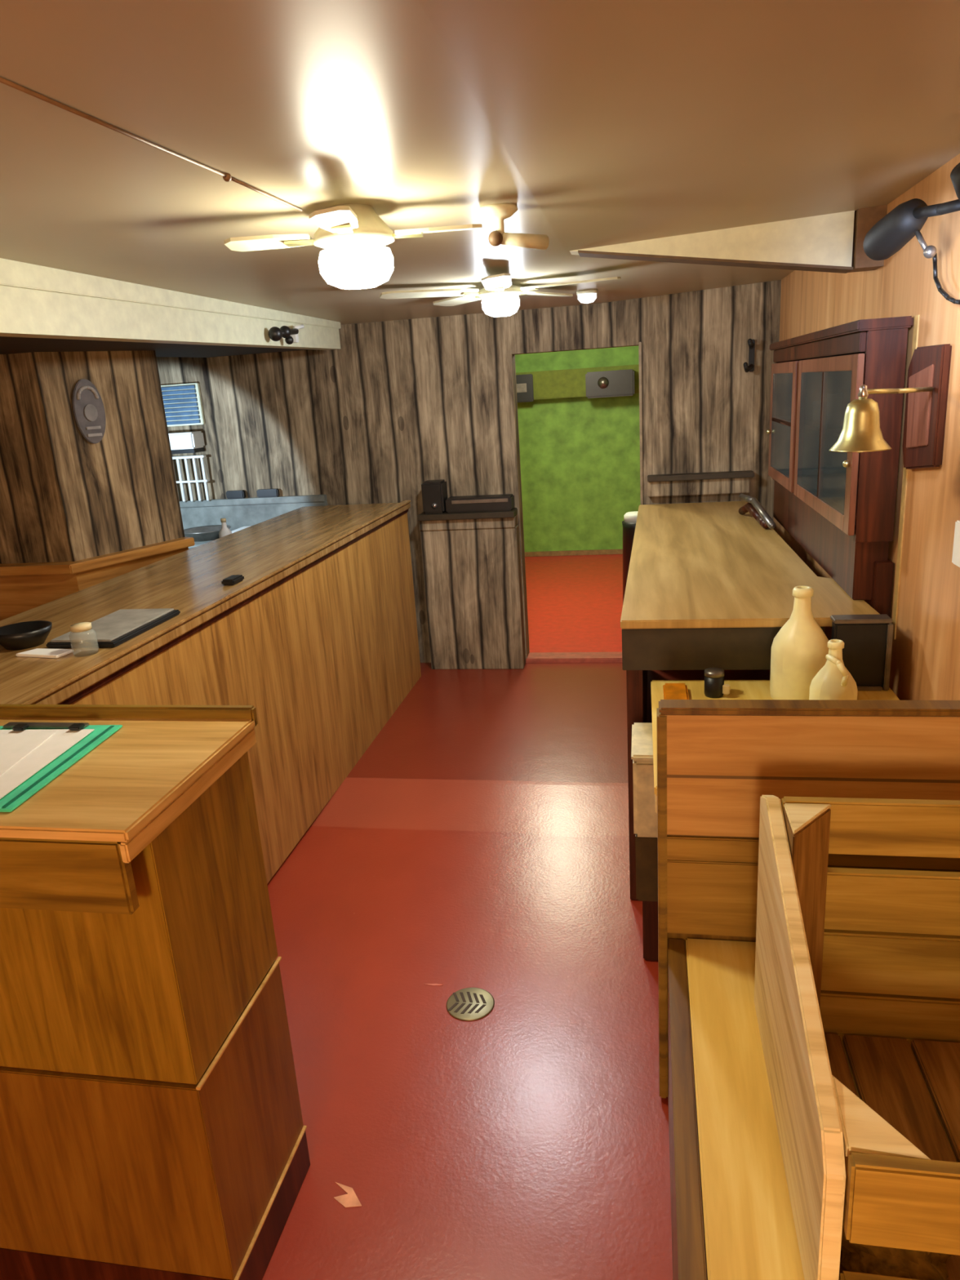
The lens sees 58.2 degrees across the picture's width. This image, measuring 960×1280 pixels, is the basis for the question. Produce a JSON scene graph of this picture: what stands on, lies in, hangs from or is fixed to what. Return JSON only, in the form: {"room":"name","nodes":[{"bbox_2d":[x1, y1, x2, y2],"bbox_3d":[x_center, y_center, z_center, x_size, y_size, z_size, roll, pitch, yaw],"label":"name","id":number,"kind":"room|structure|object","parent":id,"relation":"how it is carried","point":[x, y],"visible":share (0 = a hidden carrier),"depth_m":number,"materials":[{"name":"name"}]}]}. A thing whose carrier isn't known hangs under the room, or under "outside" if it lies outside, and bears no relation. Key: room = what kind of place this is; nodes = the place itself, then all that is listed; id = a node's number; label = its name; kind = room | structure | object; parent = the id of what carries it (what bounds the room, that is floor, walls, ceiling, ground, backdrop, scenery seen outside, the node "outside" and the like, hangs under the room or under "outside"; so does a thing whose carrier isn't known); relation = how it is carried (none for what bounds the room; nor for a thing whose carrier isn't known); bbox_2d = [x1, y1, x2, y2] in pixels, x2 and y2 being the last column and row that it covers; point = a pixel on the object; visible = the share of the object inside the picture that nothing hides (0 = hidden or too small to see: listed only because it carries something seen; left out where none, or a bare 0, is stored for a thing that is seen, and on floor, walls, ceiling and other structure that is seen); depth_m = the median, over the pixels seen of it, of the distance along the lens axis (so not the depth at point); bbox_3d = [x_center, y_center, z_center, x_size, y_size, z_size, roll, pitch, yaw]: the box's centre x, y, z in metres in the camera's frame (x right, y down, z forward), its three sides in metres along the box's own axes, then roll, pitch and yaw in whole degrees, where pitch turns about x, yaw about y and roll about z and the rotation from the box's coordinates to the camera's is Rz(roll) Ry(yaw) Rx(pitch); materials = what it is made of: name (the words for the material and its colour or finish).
{"room":"pub","nodes":[
{"label":"pub","id":0,"kind":"room"},
{"bbox_2d":[70,622,92,632],"bbox_3d":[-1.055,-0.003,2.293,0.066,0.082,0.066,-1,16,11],"label":"lid","id":1,"kind":"object","parent":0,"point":[83,626],"visible":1,"depth_m":2.27,"materials":[{"name":"beige wood"}]},
{"bbox_2d":[0,350,188,620],"bbox_3d":[-2.074,-0.329,3.882,1.427,2.130,0.504,-7,17,-12],"label":"wall","id":2,"kind":"structure","parent":0,"point":[64,496],"depth_m":3.75,"materials":[{"name":"brown wood"}]},
{"bbox_2d":[71,378,106,443],"bbox_3d":[-1.676,-0.982,3.702,0.022,0.269,0.150,6,19,30],"label":"wall plaque","id":3,"kind":"object","parent":2,"relation":"attached to","point":[88,408],"visible":1,"depth_m":3.69,"materials":[{"name":"grey metal"}]},
{"bbox_2d":[0,537,195,576],"bbox_3d":[-2.064,-0.338,3.856,1.484,0.040,0.580,-7,17,-12],"label":"trim","id":4,"kind":"structure","parent":2,"relation":"on","point":[57,567],"depth_m":3.74,"materials":[{"name":"brown wood"}]},
{"bbox_2d":[0,336,306,357],"bbox_3d":[-1.669,-1.055,2.869,0.750,0.205,4.620,-1,16,11],"label":"ceiling","id":5,"kind":"structure","parent":0,"point":[8,345],"depth_m":3.54,"materials":[{"name":"paint"}]},
{"bbox_2d":[0,284,341,350],"bbox_3d":[-1.256,-1.055,2.792,0.090,0.225,4.620,-1,16,11],"label":"ceiling beam","id":6,"kind":"structure","parent":5,"relation":"attached to","point":[24,312],"depth_m":2.94,"materials":[{"name":"beige paint"}]},
{"bbox_2d":[268,324,304,344],"bbox_3d":[-0.925,-1.462,4.109,0.070,0.099,0.355,-1,16,9],"label":"security camera","id":7,"kind":"object","parent":6,"relation":"attached to","point":[275,334],"visible":1,"depth_m":4.07,"materials":[{"name":"black plastic"}]},
{"bbox_2d":[155,280,781,662],"bbox_3d":[-0.382,-0.960,5.364,4.465,2.300,0.120,-1,16,11],"label":"wall","id":8,"kind":"structure","parent":0,"point":[402,405],"depth_m":5.12,"materials":[{"name":"brown wood"}]},
{"bbox_2d":[160,382,204,426],"bbox_3d":[-1.869,-1.472,5.399,0.260,0.250,0.045,-1,16,11],"label":"window","id":9,"kind":"structure","parent":8,"relation":"in","point":[183,404],"depth_m":5.38,"materials":[{"name":"blue glass"}]},
{"bbox_2d":[168,431,204,453],"bbox_3d":[-1.869,-1.239,5.413,0.230,0.125,0.147,-1,16,11],"label":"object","id":10,"kind":"object","parent":8,"relation":"attached to","point":[182,442],"visible":0.76,"depth_m":5.35,"materials":[{"name":"white plastic"}]},
{"bbox_2d":[171,447,204,453],"bbox_3d":[-1.865,-1.192,5.432,0.210,0.023,0.137,-1,16,11],"label":"vent","id":11,"kind":"object","parent":10,"relation":"attached to","point":[174,450],"depth_m":5.36,"materials":[{"name":"plastic"}]},
{"bbox_2d":[172,454,209,502],"bbox_3d":[-1.849,-1.026,5.481,0.260,0.284,0.040,-1,16,11],"label":"storage rack","id":12,"kind":"object","parent":8,"relation":"attached to","point":[197,480],"visible":0.78,"depth_m":5.47,"materials":[{"name":"white plastic"}]},
{"bbox_2d":[508,349,529,658],"bbox_3d":[0.245,-0.779,5.301,0.017,1.910,0.142,-1,16,11],"label":"trim","id":13,"kind":"structure","parent":8,"relation":"attached to","point":[512,357],"depth_m":5.21,"materials":[{"name":"brown wood"}]},
{"bbox_2d":[525,652,622,662],"bbox_3d":[0.665,0.116,5.483,0.745,0.040,0.140,-1,16,11],"label":"trim","id":14,"kind":"structure","parent":8,"relation":"attached to","point":[533,657],"depth_m":5.46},
{"bbox_2d":[638,342,643,504],"bbox_3d":[0.970,-0.782,5.164,0.016,1.900,0.142,-1,16,11],"label":"trim","id":15,"kind":"structure","parent":8,"relation":"attached to","point":[639,343],"depth_m":4.96,"materials":[{"name":"wood"}]},
{"bbox_2d":[647,470,754,497],"bbox_3d":[1.264,-0.897,4.957,0.590,0.120,0.097,-1,16,11],"label":"wall rail","id":16,"kind":"object","parent":8,"relation":"attached to","point":[728,482],"visible":1,"depth_m":4.93,"materials":[{"name":"brown wood"}]},
{"bbox_2d":[743,338,755,372],"bbox_3d":[1.478,-1.556,4.715,0.043,0.174,0.113,7,19,33],"label":"wall hook","id":17,"kind":"object","parent":8,"relation":"attached to","point":[750,367],"visible":1,"depth_m":4.74,"materials":[{"name":"black metal"}]},
{"bbox_2d":[420,524,525,669],"bbox_3d":[-0.035,-0.261,5.373,0.590,0.888,0.140,-1,16,11],"label":"wall","id":18,"kind":"structure","parent":0,"point":[473,577],"depth_m":5.30,"materials":[{"name":"brown wood"}]},
{"bbox_2d":[417,507,518,530],"bbox_3d":[-0.072,-0.728,5.215,0.585,0.100,0.177,-1,16,11],"label":"wall ledge","id":19,"kind":"object","parent":18,"relation":"on","point":[489,519],"visible":0.96,"depth_m":5.15,"materials":[{"name":"brown wood"}]},
{"bbox_2d":[421,479,447,514],"bbox_3d":[-0.274,-0.867,5.217,0.130,0.189,0.152,-1,16,11],"label":"speaker","id":20,"kind":"object","parent":19,"relation":"on","point":[434,492],"visible":0.97,"depth_m":5.16},
{"bbox_2d":[445,493,514,512],"bbox_3d":[0.001,-0.822,5.188,0.400,0.084,0.135,-1,16,11],"label":"stereo","id":21,"kind":"object","parent":19,"relation":"on","point":[504,502],"visible":1,"depth_m":5.13,"materials":[{"name":"black plastic"}]},
{"bbox_2d":[0,0,959,324],"bbox_3d":[-1.087,-0.932,1.577,4.495,0.205,7.520,-1,16,11],"label":"ceiling","id":22,"kind":"structure","parent":0,"point":[604,122],"depth_m":1.47,"materials":[{"name":"white paint"}]},
{"bbox_2d":[0,76,302,211],"bbox_3d":[-0.590,-0.725,1.138,0.028,0.016,1.757,0,17,12],"label":"cable","id":23,"kind":"object","parent":22,"relation":"attached to","point":[227,177],"visible":1,"depth_m":1.35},
{"bbox_2d":[0,257,341,328],"bbox_3d":[-1.207,-1.115,2.764,0.012,0.090,4.620,-1,16,11],"label":"trim","id":24,"kind":"structure","parent":22,"relation":"attached to","point":[12,273],"depth_m":2.86,"materials":[{"name":"beige paint"}]},
{"bbox_2d":[223,204,482,289],"bbox_3d":[-0.293,-0.916,2.017,0.458,0.171,0.458,-18,21,-40],"label":"ceiling fan","id":25,"kind":"object","parent":22,"relation":"attached to","point":[353,237],"visible":1,"depth_m":1.96,"materials":[{"name":"beige paint"}]},
{"bbox_2d":[379,273,621,316],"bbox_3d":[0.096,-1.411,3.563,0.963,0.132,0.952,-1,16,11],"label":"ceiling fan","id":26,"kind":"object","parent":22,"relation":"attached to","point":[500,297],"visible":1,"depth_m":3.52,"materials":[{"name":"beige paint"}]},
{"bbox_2d":[479,203,549,250],"bbox_3d":[0.081,-1.012,2.124,0.182,0.093,0.094,-17,21,-38],"label":"spotlight","id":27,"kind":"object","parent":22,"relation":"attached to","point":[497,212],"visible":1,"depth_m":2.09,"materials":[{"name":"beige paint"}]},
{"bbox_2d":[576,289,597,303],"bbox_3d":[0.512,-1.639,4.121,0.100,0.058,0.100,-1,16,11],"label":"ceiling lamp","id":28,"kind":"object","parent":22,"relation":"attached to","point":[584,296],"visible":1,"depth_m":4.09,"materials":[{"name":"white glass"}]},
{"bbox_2d":[262,554,770,1279],"bbox_3d":[-0.296,0.746,3.757,5.200,0.155,10.950,-1,16,11],"label":"floor","id":29,"kind":"structure","parent":0,"point":[480,839],"depth_m":2.57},
{"bbox_2d":[0,704,310,1279],"bbox_3d":[-0.746,0.739,1.705,0.602,1.128,0.468,-1,16,11],"label":"stand","id":30,"kind":"object","parent":29,"relation":"on","point":[152,1127],"visible":0.98,"depth_m":1.57,"materials":[{"name":"brown wood"}]},
{"bbox_2d":[0,721,122,812],"bbox_3d":[-0.881,0.221,1.553,0.345,0.011,0.370,-1,16,11],"label":"clipboard","id":31,"kind":"object","parent":30,"relation":"on","point":[19,795],"visible":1,"depth_m":1.55,"materials":[{"name":"teal plastic"}]},
{"bbox_2d":[0,728,94,799],"bbox_3d":[-0.888,0.222,1.539,0.276,0.002,0.329,-1,16,11],"label":"paper sheet","id":32,"kind":"object","parent":31,"relation":"on","point":[62,740],"visible":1,"depth_m":1.56,"materials":[{"name":"white paper"}]},
{"bbox_2d":[12,724,28,730],"bbox_3d":[-0.903,0.171,1.693,0.024,0.008,0.020,-1,16,11],"label":"binder clip","id":33,"kind":"object","parent":32,"relation":"on","point":[19,726],"visible":1,"depth_m":1.69,"materials":[{"name":"black metal"}]},
{"bbox_2d":[0,732,55,776],"bbox_3d":[-0.934,0.226,1.529,0.241,0.002,0.308,-2,16,5],"label":"paper sheet","id":34,"kind":"object","parent":32,"relation":"on","point":[14,747],"visible":1,"depth_m":1.61,"materials":[{"name":"white paper"}]},
{"bbox_2d":[68,723,84,730],"bbox_3d":[-0.784,0.169,1.675,0.024,0.008,0.020,-1,16,11],"label":"binder clip","id":35,"kind":"object","parent":32,"relation":"on","point":[76,726],"visible":1,"depth_m":1.67,"materials":[{"name":"black metal"}]},
{"bbox_2d":[0,500,421,884],"bbox_3d":[-1.010,0.198,3.672,0.680,1.102,3.450,-1,16,11],"label":"bar counter","id":36,"kind":"object","parent":29,"relation":"on","point":[318,634],"depth_m":3.38,"materials":[{"name":"brown wood"}]},
{"bbox_2d":[0,620,52,649],"bbox_3d":[-1.285,-0.010,2.424,0.156,0.050,0.156,-1,16,11],"label":"bowl","id":37,"kind":"object","parent":36,"relation":"on","point":[28,634],"visible":1,"depth_m":2.40,"materials":[{"name":"black ceramic"}]},
{"bbox_2d":[15,648,74,657],"bbox_3d":[-1.171,0.034,2.321,0.142,0.008,0.061,2,17,19],"label":"folded napkin","id":38,"kind":"object","parent":36,"relation":"on","point":[38,652],"visible":1,"depth_m":2.31,"materials":[{"name":"white paper"}]},
{"bbox_2d":[45,608,180,648],"bbox_3d":[-1.063,-0.039,2.522,0.210,0.021,0.360,-1,16,11],"label":"serving tray","id":39,"kind":"object","parent":36,"relation":"on","point":[120,626],"visible":0.92,"depth_m":2.46,"materials":[{"name":"black plastic"}]},
{"bbox_2d":[221,574,244,585],"bbox_3d":[-0.886,-0.215,3.089,0.050,0.021,0.090,-1,16,11],"label":"block","id":40,"kind":"object","parent":36,"relation":"on","point":[233,580],"visible":1,"depth_m":3.06,"materials":[{"name":"black plastic"}]},
{"bbox_2d":[178,494,327,549],"bbox_3d":[-1.706,-0.261,5.360,1.450,1.130,0.747,-1,16,11],"label":"countertop","id":41,"kind":"structure","parent":29,"relation":"on","point":[245,512],"depth_m":5.51,"materials":[{"name":"metal"}]},
{"bbox_2d":[183,524,231,541],"bbox_3d":[-1.673,-0.649,5.264,0.300,0.060,0.300,-1,16,11],"label":"basin","id":42,"kind":"object","parent":41,"relation":"in","point":[204,533],"visible":0.66,"depth_m":5.19,"materials":[{"name":"grey metal"}]},
{"bbox_2d":[218,518,231,537],"bbox_3d":[-1.454,-0.614,4.916,0.074,0.160,0.074,-1,16,11],"label":"bottle","id":43,"kind":"object","parent":41,"relation":"on","point":[224,531],"visible":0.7,"depth_m":4.89,"materials":[{"name":"ceramic"}]},
{"bbox_2d":[226,489,245,498],"bbox_3d":[-1.559,-0.929,5.503,0.120,0.050,0.040,-1,16,11],"label":"flat box","id":44,"kind":"object","parent":41,"relation":"on","point":[240,494],"visible":1,"depth_m":5.49,"materials":[{"name":"black plastic"}]},
{"bbox_2d":[231,525,251,533],"bbox_3d":[-1.372,-0.642,5.184,0.220,0.054,0.250,-1,16,11],"label":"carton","id":45,"kind":"object","parent":41,"relation":"on","point":[242,527],"visible":0.1,"depth_m":5.19,"materials":[{"name":"cardboard"}]},
{"bbox_2d":[256,488,279,497],"bbox_3d":[-1.343,-0.931,5.462,0.140,0.050,0.040,-1,16,11],"label":"flat box","id":46,"kind":"object","parent":41,"relation":"on","point":[274,492],"visible":1,"depth_m":5.45,"materials":[{"name":"black plastic"}]},
{"bbox_2d":[333,1182,361,1207],"bbox_3d":[-0.297,1.236,1.916,0.094,0.001,0.042,10,21,39],"label":"paper scrap","id":47,"kind":"object","parent":29,"relation":"on","point":[350,1199],"visible":1,"depth_m":1.91,"materials":[{"name":"orange paper"}]},
{"bbox_2d":[423,983,442,986],"bbox_3d":[-0.140,1.032,2.580,0.059,0.001,0.009,-3,16,3],"label":"chip","id":48,"kind":"object","parent":29,"relation":"on","point":[432,984],"visible":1,"depth_m":2.58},
{"bbox_2d":[446,987,494,1021],"bbox_3d":[-0.028,1.050,2.489,0.140,0.005,0.140,-1,16,11],"label":"floor drain","id":49,"kind":"object","parent":29,"relation":"on","point":[468,1004],"visible":1,"depth_m":2.48,"materials":[{"name":"beige"}]},
{"bbox_2d":[622,511,638,603],"bbox_3d":[1.144,-0.537,6.204,0.240,0.760,0.240,-1,16,11],"label":"bin","id":50,"kind":"object","parent":29,"relation":"on","point":[628,524],"visible":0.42,"depth_m":6.10,"materials":[{"name":"black plastic"}]},
{"bbox_2d":[635,833,657,960],"bbox_3d":[0.519,0.745,2.634,0.080,0.437,0.200,-1,16,11],"label":"crate","id":51,"kind":"object","parent":29,"relation":"on","point":[646,848],"visible":0.51,"depth_m":2.53,"materials":[{"name":"brown wood"}]},
{"bbox_2d":[631,722,657,837],"bbox_3d":[0.495,0.409,2.537,0.092,0.260,0.250,-1,16,11],"label":"box","id":52,"kind":"object","parent":51,"relation":"on","point":[645,815],"visible":0.6,"depth_m":2.44,"materials":[{"name":"beige cardboard"}]},
{"bbox_2d":[620,501,879,900],"bbox_3d":[1.048,0.056,3.876,0.750,1.001,2.540,-1,16,11],"label":"table","id":53,"kind":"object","parent":29,"relation":"on","point":[708,585],"depth_m":2.86,"materials":[{"name":"brown wood"}]},
{"bbox_2d":[738,493,775,528],"bbox_3d":[1.322,-0.613,4.106,0.058,0.111,0.684,-2,16,5],"label":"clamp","id":54,"kind":"object","parent":53,"relation":"on","point":[753,507],"visible":1,"depth_m":4.09,"materials":[{"name":"silver metal"}]},
{"bbox_2d":[650,680,899,813],"bbox_3d":[0.826,0.610,2.381,0.680,0.799,0.750,-1,16,11],"label":"side table","id":55,"kind":"object","parent":29,"relation":"on","point":[739,689],"visible":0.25,"depth_m":2.51,"materials":[{"name":"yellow wood"}]},
{"bbox_2d":[662,683,688,699],"bbox_3d":[0.571,0.160,2.510,0.070,0.021,0.160,-1,16,11],"label":"box","id":56,"kind":"object","parent":55,"relation":"on","point":[671,691],"visible":0.6,"depth_m":2.51,"materials":[{"name":"orange cardboard"}]},
{"bbox_2d":[704,667,729,697],"bbox_3d":[0.689,0.124,2.508,0.070,0.078,0.058,-1,16,11],"label":"mug","id":57,"kind":"object","parent":55,"relation":"on","point":[714,686],"visible":1,"depth_m":2.49,"materials":[{"name":"black ceramic"}]},
{"bbox_2d":[769,585,828,699],"bbox_3d":[0.895,0.012,2.405,0.156,0.325,0.156,-1,16,11],"label":"bottle","id":58,"kind":"object","parent":55,"relation":"on","point":[799,651],"visible":0.88,"depth_m":2.36,"materials":[{"name":"beige ceramic"}]},
{"bbox_2d":[808,639,857,700],"bbox_3d":[0.901,0.117,2.198,0.114,0.237,0.122,10,21,40],"label":"jug","id":59,"kind":"object","parent":55,"relation":"on","point":[833,681],"visible":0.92,"depth_m":2.16,"materials":[{"name":"beige ceramic"}]},
{"bbox_2d":[830,613,893,690],"bbox_3d":[1.091,0.037,2.478,0.157,0.212,0.063,-1,16,11],"label":"case","id":60,"kind":"object","parent":55,"relation":"on","point":[867,639],"visible":0.84,"depth_m":2.46,"materials":[{"name":"wood"}]},
{"bbox_2d":[656,699,959,1279],"bbox_3d":[0.651,0.803,1.342,0.709,1.029,1.300,-1,16,11],"label":"bench","id":61,"kind":"object","parent":29,"relation":"on","point":[717,758],"visible":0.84,"depth_m":1.79,"materials":[{"name":"brown wood"}]},
{"bbox_2d":[754,795,959,1279],"bbox_3d":[0.746,0.599,1.340,0.523,0.503,0.675,-1,16,11],"label":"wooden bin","id":62,"kind":"object","parent":61,"relation":"on","point":[871,957],"visible":1,"depth_m":1.51,"materials":[{"name":"brown wood"}]},
{"bbox_2d":[840,1212,951,1279],"bbox_3d":[0.585,0.855,1.224,0.170,0.060,0.136,-1,16,11],"label":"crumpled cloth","id":63,"kind":"object","parent":62,"relation":"on","point":[860,1258],"visible":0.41,"depth_m":1.19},
{"bbox_2d":[515,346,639,551],"bbox_3d":[1.168,-1.994,8.391,4.000,2.400,0.120,-1,16,11],"label":"wall","id":64,"kind":"structure","parent":0,"point":[580,456],"depth_m":8.44,"materials":[{"name":"paint"}]},
{"bbox_2d":[515,373,533,402],"bbox_3d":[0.373,-2.374,8.139,0.260,0.250,0.038,-1,16,11],"label":"wall sign","id":65,"kind":"object","parent":64,"relation":"attached to","point":[525,393],"visible":0.6,"depth_m":8.12,"materials":[{"name":"black plastic"}]},
{"bbox_2d":[524,549,622,556],"bbox_3d":[1.227,-0.881,8.643,4.000,0.050,0.020,-1,16,11],"label":"baseboard","id":66,"kind":"structure","parent":64,"relation":"attached to","point":[597,552],"depth_m":8.69,"materials":[{"name":"red wood"}]},
{"bbox_2d":[515,364,639,399],"bbox_3d":[1.110,-2.432,8.110,4.000,0.255,0.180,-1,16,11],"label":"trim","id":67,"kind":"structure","parent":64,"relation":"attached to","point":[568,383],"depth_m":8.08,"materials":[{"name":"green paint"}]},
{"bbox_2d":[585,368,635,398],"bbox_3d":[1.195,-2.352,7.912,0.440,0.230,0.190,-1,16,11],"label":"wall speaker","id":68,"kind":"object","parent":64,"relation":"attached to","point":[619,383],"visible":1,"depth_m":7.84,"materials":[{"name":"black plastic"}]},
{"bbox_2d":[773,153,959,700],"bbox_3d":[1.100,0.074,1.472,0.120,2.300,7.520,-1,16,11],"label":"wall","id":69,"kind":"structure","parent":0,"point":[925,661],"depth_m":2.35,"materials":[{"name":"brown wood"}]},
{"bbox_2d":[569,210,854,266],"bbox_3d":[0.723,-1.283,2.815,0.915,0.210,0.090,-1,16,11],"label":"ceiling beam","id":70,"kind":"structure","parent":69,"relation":"attached to","point":[827,239],"depth_m":2.74,"materials":[{"name":"beige paint"}]},
{"bbox_2d":[577,249,853,273],"bbox_3d":[0.758,-1.240,2.824,0.860,0.132,0.100,-1,16,11],"label":"trim","id":71,"kind":"structure","parent":69,"relation":"attached to","point":[750,264],"depth_m":2.80,"materials":[{"name":"brown wood"}]},
{"bbox_2d":[766,315,913,617],"bbox_3d":[1.329,-0.319,3.455,0.154,1.720,1.760,-1,16,11],"label":"upper cabinet","id":72,"kind":"object","parent":69,"relation":"attached to","point":[820,493],"visible":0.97,"depth_m":2.73,"materials":[{"name":"brown wood"}]},
{"bbox_2d":[848,204,887,272],"bbox_3d":[1.220,-1.282,2.717,0.083,0.210,0.120,-1,16,11],"label":"trim","id":73,"kind":"structure","parent":69,"relation":"attached to","point":[864,219],"depth_m":2.67,"materials":[{"name":"brown wood"}]},
{"bbox_2d":[892,314,919,639],"bbox_3d":[1.224,-0.447,2.483,0.004,0.920,0.035,-1,16,11],"label":"trim","id":74,"kind":"structure","parent":69,"relation":"attached to","point":[916,326],"depth_m":2.52,"materials":[{"name":"brown wood"}]},
{"bbox_2d":[862,162,959,304],"bbox_3d":[1.048,-0.906,1.970,0.167,0.274,0.453,-4,16,0],"label":"wall lamp","id":75,"kind":"object","parent":69,"relation":"attached to","point":[905,221],"visible":1,"depth_m":2.02,"materials":[{"name":"black metal"}]},
{"bbox_2d":[902,343,951,469],"bbox_3d":[1.170,-0.605,2.273,0.029,0.324,0.280,-1,16,11],"label":"wooden plaque","id":76,"kind":"object","parent":69,"relation":"attached to","point":[925,415],"visible":1,"depth_m":2.21,"materials":[{"name":"brown wood"}]},
{"bbox_2d":[829,384,933,453],"bbox_3d":[0.999,-0.536,2.057,0.372,0.156,0.136,-11,18,-22],"label":"brass bell","id":77,"kind":"object","parent":76,"relation":"hanging from","point":[861,432],"visible":1,"depth_m":1.99,"materials":[{"name":"metal"}]},
{"bbox_2d":[951,520,959,567],"bbox_3d":[1.133,-0.219,2.015,0.011,0.105,0.120,-1,16,11],"label":"light switch","id":78,"kind":"object","parent":69,"relation":"attached to","point":[956,549],"visible":1,"depth_m":2.05,"materials":[{"name":"white plastic"}]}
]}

